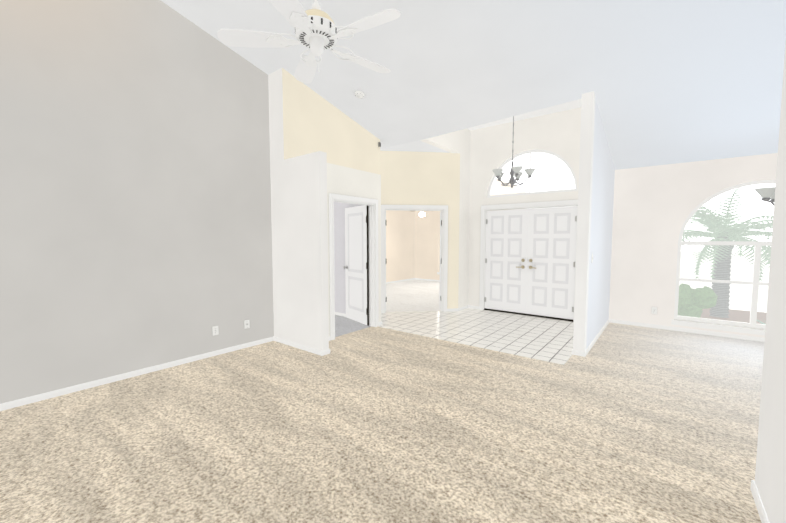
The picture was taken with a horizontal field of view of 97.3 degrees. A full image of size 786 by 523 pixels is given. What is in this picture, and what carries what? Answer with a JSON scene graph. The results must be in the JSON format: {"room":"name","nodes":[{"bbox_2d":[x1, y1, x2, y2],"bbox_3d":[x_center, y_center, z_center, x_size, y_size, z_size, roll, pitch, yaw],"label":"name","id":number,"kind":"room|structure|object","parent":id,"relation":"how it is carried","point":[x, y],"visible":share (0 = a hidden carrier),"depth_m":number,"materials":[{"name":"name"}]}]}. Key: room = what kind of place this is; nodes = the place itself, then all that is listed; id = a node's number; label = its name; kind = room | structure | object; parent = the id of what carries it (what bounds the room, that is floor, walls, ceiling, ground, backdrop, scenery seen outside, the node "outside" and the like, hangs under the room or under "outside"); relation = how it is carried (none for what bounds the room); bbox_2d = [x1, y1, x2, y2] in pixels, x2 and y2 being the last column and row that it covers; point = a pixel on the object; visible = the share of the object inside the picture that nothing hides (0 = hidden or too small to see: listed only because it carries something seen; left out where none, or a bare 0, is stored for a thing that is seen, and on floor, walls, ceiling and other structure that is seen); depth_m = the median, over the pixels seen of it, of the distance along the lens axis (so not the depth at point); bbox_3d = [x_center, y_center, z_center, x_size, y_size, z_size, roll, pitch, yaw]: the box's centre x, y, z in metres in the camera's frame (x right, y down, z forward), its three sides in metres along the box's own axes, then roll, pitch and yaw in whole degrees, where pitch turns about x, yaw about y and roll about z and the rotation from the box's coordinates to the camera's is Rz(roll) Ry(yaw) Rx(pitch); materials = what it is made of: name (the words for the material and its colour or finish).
{"room":"living room","nodes":[
{"label":"living room","id":0,"kind":"room"},
{"bbox_2d":[0,0,273,403],"bbox_3d":[-3.466,-1.418,2.764,0.150,5.400,5.647,3,5,38],"label":"wall","id":1,"kind":"structure","parent":0,"point":[135,210],"depth_m":3.56,"materials":[{"name":"grey paint"}]},
{"bbox_2d":[0,336,273,410],"bbox_3d":[-3.436,1.252,2.842,0.013,0.060,5.537,3,5,38],"label":"baseboard","id":2,"kind":"structure","parent":1,"relation":"attached to","point":[45,396],"depth_m":3.59,"materials":[{"name":"white wood"}]},
{"bbox_2d":[212,326,218,335],"bbox_3d":[-2.230,0.869,4.348,0.009,0.116,0.072,3,5,38],"label":"electrical outlet","id":3,"kind":"object","parent":1,"relation":"attached to","point":[215,330],"visible":1,"depth_m":4.34,"materials":[{"name":"white plastic"}]},
{"bbox_2d":[244,320,249,328],"bbox_3d":[-1.968,0.847,4.671,0.018,0.116,0.072,3,5,38],"label":"electrical outlet","id":4,"kind":"object","parent":1,"relation":"attached to","point":[246,324],"visible":1,"depth_m":4.67,"materials":[{"name":"white plastic"}]},
{"bbox_2d":[268,68,328,350],"bbox_3d":[-1.273,-0.985,4.590,1.061,4.300,0.110,3,5,38],"label":"wall","id":5,"kind":"structure","parent":0,"point":[299,239],"depth_m":4.56,"materials":[{"name":"white paint"}]},
{"bbox_2d":[274,336,329,355],"bbox_3d":[-1.268,1.131,4.723,1.074,0.060,0.136,3,5,38],"label":"baseboard","id":6,"kind":"structure","parent":5,"relation":"attached to","point":[305,348],"depth_m":4.58,"materials":[{"name":"white wood"}]},
{"bbox_2d":[282,68,379,174],"bbox_3d":[-0.893,-2.240,5.412,0.120,1.900,1.992,3,5,38],"label":"wall","id":7,"kind":"structure","parent":0,"point":[313,121],"depth_m":5.13,"materials":[{"name":"paint"}]},
{"bbox_2d":[334,202,361,313],"bbox_3d":[-1.321,-0.243,6.847,2.700,2.530,0.100,3,5,38],"label":"wall","id":8,"kind":"structure","parent":0,"point":[339,253],"depth_m":6.54,"materials":[{"name":"paint"}]},
{"bbox_2d":[335,312,345,316],"bbox_3d":[-1.341,0.993,6.870,2.740,0.060,0.013,3,5,38],"label":"baseboard","id":9,"kind":"structure","parent":8,"relation":"attached to","point":[340,314],"depth_m":6.59,"materials":[{"name":"white wood"}]},
{"bbox_2d":[335,315,370,336],"bbox_3d":[-1.792,1.085,6.256,2.800,0.054,1.643,3,5,38],"label":"floor","id":10,"kind":"structure","parent":0,"point":[344,325],"depth_m":5.79,"materials":[{"name":"carpet"}]},
{"bbox_2d":[327,163,380,335],"bbox_3d":[-0.726,-0.142,5.267,0.120,2.530,1.543,3,5,38],"label":"wall","id":11,"kind":"structure","parent":0,"point":[343,180],"depth_m":5.27,"materials":[{"name":"beige paint"}]},
{"bbox_2d":[329,193,378,339],"bbox_3d":[-0.628,0.060,5.403,0.166,2.110,1.050,3,5,38],"label":"door frame","id":12,"kind":"structure","parent":11,"relation":"attached to","point":[372,204],"depth_m":5.67,"materials":[{"name":"white wood"}]},
{"bbox_2d":[343,205,368,325],"bbox_3d":[-0.645,0.052,6.074,0.749,2.015,0.258,3,5,38],"label":"hall door","id":13,"kind":"structure","parent":11,"relation":"in","point":[356,267],"depth_m":6.02,"materials":[{"name":"white wood"}]},
{"bbox_2d":[0,322,763,522],"bbox_3d":[0.759,1.367,2.299,7.574,0.100,10.185,3,5,38],"label":"floor","id":14,"kind":"structure","parent":0,"point":[621,423],"depth_m":2.56,"materials":[{"name":"beige carpet"}]},
{"bbox_2d":[386,210,414,281],"bbox_3d":[-0.984,-0.655,10.355,0.150,2.900,5.470,3,5,38],"label":"wall","id":15,"kind":"structure","parent":0,"point":[400,228],"depth_m":11.78,"materials":[{"name":"paint"}]},
{"bbox_2d":[386,278,413,283],"bbox_3d":[-0.920,0.765,10.396,0.013,0.060,5.470,3,5,38],"label":"baseboard","id":16,"kind":"structure","parent":15,"relation":"attached to","point":[412,279],"depth_m":11.85,"materials":[{"name":"white wood"}]},
{"bbox_2d":[386,279,440,311],"bbox_3d":[0.578,0.887,9.292,3.740,0.058,5.350,3,5,38],"label":"floor","id":17,"kind":"structure","parent":0,"point":[414,295],"depth_m":8.80,"materials":[{"name":"carpet"}]},
{"bbox_2d":[380,140,449,152],"bbox_3d":[0.222,-2.235,7.098,2.050,0.150,1.510,3,5,38],"label":"ceiling","id":18,"kind":"structure","parent":0,"point":[418,146],"depth_m":6.49,"materials":[{"name":"paint"}]},
{"bbox_2d":[380,151,459,308],"bbox_3d":[0.223,-0.705,6.854,2.206,3.450,0.120,0,4,-7],"label":"wall","id":19,"kind":"structure","parent":0,"point":[419,178],"depth_m":6.79,"materials":[{"name":"beige paint"}]},
{"bbox_2d":[386,211,441,309],"bbox_3d":[0.388,-0.021,7.214,1.927,2.015,0.474,0,4,-6],"label":"door","id":20,"kind":"structure","parent":19,"relation":"in","point":[440,259],"depth_m":7.06,"materials":[{"name":"white wood"}]},
{"bbox_2d":[381,205,447,312],"bbox_3d":[0.419,-0.048,6.920,1.339,2.130,0.166,0,4,-7],"label":"door frame","id":21,"kind":"structure","parent":19,"relation":"attached to","point":[444,258],"depth_m":6.84,"materials":[{"name":"white wood"}]},
{"bbox_2d":[414,211,439,279],"bbox_3d":[2.301,-0.721,11.368,3.740,2.900,0.200,3,5,38],"label":"wall","id":22,"kind":"structure","parent":0,"point":[427,247],"depth_m":12.12,"materials":[{"name":"paint"}]},
{"bbox_2d":[414,278,439,281],"bbox_3d":[2.246,0.703,11.367,3.710,0.060,0.013,3,5,38],"label":"baseboard","id":23,"kind":"structure","parent":22,"relation":"attached to","point":[414,278],"depth_m":12.19,"materials":[{"name":"white wood"}]},
{"bbox_2d":[420,128,525,307],"bbox_3d":[2.147,-1.005,8.015,0.150,3.900,5.210,3,5,38],"label":"wall","id":24,"kind":"structure","parent":0,"point":[456,142],"depth_m":7.06,"materials":[{"name":"beige paint"}]},
{"bbox_2d":[458,305,478,310],"bbox_3d":[2.400,1.019,6.465,2.390,0.060,0.445,3,5,38],"label":"baseboard","id":25,"kind":"structure","parent":24,"relation":"attached to","point":[468,306],"depth_m":7.26,"materials":[{"name":"white wood"}]},
{"bbox_2d":[161,0,785,169],"bbox_3d":[0.759,-2.622,2.042,7.574,2.696,10.185,3,5,38],"label":"ceiling","id":26,"kind":"structure","parent":0,"point":[674,81],"depth_m":3.87,"materials":[{"name":"paint"}]},
{"bbox_2d":[217,0,400,83],"bbox_3d":[-0.493,-2.026,2.387,1.246,1.403,1.252,3,5,38],"label":"ceiling fan","id":27,"kind":"object","parent":26,"relation":"hanging from","point":[316,32],"visible":1,"depth_m":2.35,"materials":[{"name":"white plastic"}]},
{"bbox_2d":[355,91,364,97],"bbox_3d":[-0.470,-2.351,4.883,0.136,0.066,0.135,3,5,38],"label":"smoke detector","id":28,"kind":"object","parent":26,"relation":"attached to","point":[359,94],"visible":1,"depth_m":4.85,"materials":[{"name":"white plastic"}]},
{"bbox_2d":[754,187,774,205],"bbox_3d":[4.129,-1.169,3.434,0.732,1.416,0.701,3,5,38],"label":"light","id":29,"kind":"object","parent":26,"relation":"hanging from","point":[767,194],"visible":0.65,"depth_m":3.58,"materials":[{"name":"grey glass"}]},
{"bbox_2d":[379,308,573,364],"bbox_3d":[1.201,1.064,6.189,3.925,0.006,2.410,3,5,38],"label":"floor","id":30,"kind":"structure","parent":0,"point":[543,339],"depth_m":5.55,"materials":[{"name":"white tile"}]},
{"bbox_2d":[467,99,580,130],"bbox_3d":[1.984,-2.454,5.705,2.640,0.612,2.080,3,5,38],"label":"ceiling","id":31,"kind":"structure","parent":0,"point":[574,104],"depth_m":6.17,"materials":[{"name":"paint"}]},
{"bbox_2d":[492,116,535,187],"bbox_3d":[2.002,-1.916,5.745,0.693,1.390,0.670,3,5,38],"label":"chandelier","id":32,"kind":"object","parent":31,"relation":"hanging from","point":[514,171],"visible":0.96,"depth_m":5.69,"materials":[{"name":"grey metal"}]},
{"bbox_2d":[468,107,611,305],"bbox_3d":[2.633,-0.909,6.530,2.520,3.900,0.140,3,5,38],"label":"wall","id":33,"kind":"structure","parent":0,"point":[493,147],"depth_m":6.69,"materials":[{"name":"beige paint"}]},
{"bbox_2d":[479,200,577,321],"bbox_3d":[2.575,-0.036,6.618,1.860,2.145,0.165,3,5,38],"label":"door frame","id":34,"kind":"structure","parent":33,"relation":"attached to","point":[547,204],"depth_m":6.94,"materials":[{"name":"white wood"}]},
{"bbox_2d":[484,206,576,321],"bbox_3d":[2.567,0.015,6.611,1.688,2.032,0.168,3,5,38],"label":"door","id":35,"kind":"structure","parent":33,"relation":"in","point":[530,256],"depth_m":6.53,"materials":[{"name":"white wood"}]},
{"bbox_2d":[487,149,577,197],"bbox_3d":[2.588,-1.673,6.529,1.662,0.835,0.070,3,5,38],"label":"arch","id":36,"kind":"object","parent":33,"relation":"in","point":[504,164],"visible":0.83,"depth_m":6.50,"materials":[{"name":"white wood"}]},
{"bbox_2d":[573,91,614,351],"bbox_3d":[3.112,-0.825,5.213,0.130,3.900,2.485,3,5,38],"label":"wall","id":37,"kind":"structure","parent":0,"point":[594,224],"depth_m":4.41,"materials":[{"name":"white paint"}]},
{"bbox_2d":[571,319,608,356],"bbox_3d":[3.046,1.097,5.253,0.156,0.060,2.298,3,5,38],"label":"baseboard","id":38,"kind":"structure","parent":37,"relation":"attached to","point":[580,353],"depth_m":4.59,"materials":[{"name":"white wood"}]},
{"bbox_2d":[609,153,777,341],"bbox_3d":[5.346,-0.455,4.916,3.770,3.200,0.213,3,5,38],"label":"wall","id":39,"kind":"structure","parent":0,"point":[654,207],"depth_m":5.63,"materials":[{"name":"paint"}]},
{"bbox_2d":[651,307,656,313],"bbox_3d":[4.304,0.808,5.699,0.072,0.116,0.009,3,5,38],"label":"outlet","id":40,"kind":"object","parent":39,"relation":"attached to","point":[654,310],"visible":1,"depth_m":5.70,"materials":[{"name":"white plastic"}]},
{"bbox_2d":[671,180,775,334],"bbox_3d":[5.252,-0.055,4.976,1.860,2.205,0.185,3,5,38],"label":"window frame","id":41,"kind":"structure","parent":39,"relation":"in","point":[755,283],"depth_m":5.18,"materials":[{"name":"white wood"}]},
{"bbox_2d":[755,43,785,522],"bbox_3d":[0.423,-1.216,-0.371,0.120,5.400,5.550,3,5,38],"label":"wall","id":42,"kind":"structure","parent":0,"point":[770,476],"depth_m":1.77,"materials":[{"name":"white paint"}]},
{"bbox_2d":[750,480,768,522],"bbox_3d":[0.427,1.448,-0.194,0.146,0.060,5.563,3,5,38],"label":"baseboard","id":43,"kind":"structure","parent":42,"relation":"attached to","point":[759,505],"depth_m":1.86,"materials":[{"name":"white wood"}]},
{"bbox_3d":[0.578,-1.878,9.114,3.740,0.100,5.350,3,5,38],"label":"ceiling","id":44,"kind":"structure","parent":0,"visible":0},
{"bbox_2d":[419,211,425,216],"bbox_3d":[0.846,-1.569,9.836,1.073,0.610,1.038,3,5,38],"label":"light","id":45,"kind":"object","parent":44,"relation":"hanging from","point":[422,214],"visible":0.15,"depth_m":9.75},
{"label":"outside","id":46,"kind":"structure","parent":0,"visible":0},
{"bbox_2d":[679,251,769,312],"bbox_3d":[20.735,-0.016,26.463,80.000,0.150,52.565,3,5,38],"label":"lawn","id":47,"kind":"structure","parent":46,"point":[741,268],"depth_m":14.98,"materials":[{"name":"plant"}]},
{"bbox_2d":[678,283,717,317],"bbox_3d":[5.364,0.793,6.517,1.069,0.767,0.862,3,5,38],"label":"bush","id":48,"kind":"object","parent":47,"relation":"on","point":[692,302],"depth_m":6.19,"materials":[{"name":"green plant"}]},
{"bbox_2d":[681,187,772,317],"bbox_3d":[6.684,-0.103,6.954,3.005,2.537,2.531,3,5,38],"label":"palm","id":49,"kind":"object","parent":47,"relation":"on","point":[721,228],"depth_m":6.82,"materials":[{"name":"green plant"}]},
{"bbox_2d":[700,308,766,323],"bbox_3d":[6.562,1.182,6.343,4.000,0.050,3.365,3,5,38],"label":"bed","id":50,"kind":"object","parent":47,"relation":"on","point":[739,315],"depth_m":7.01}
]}

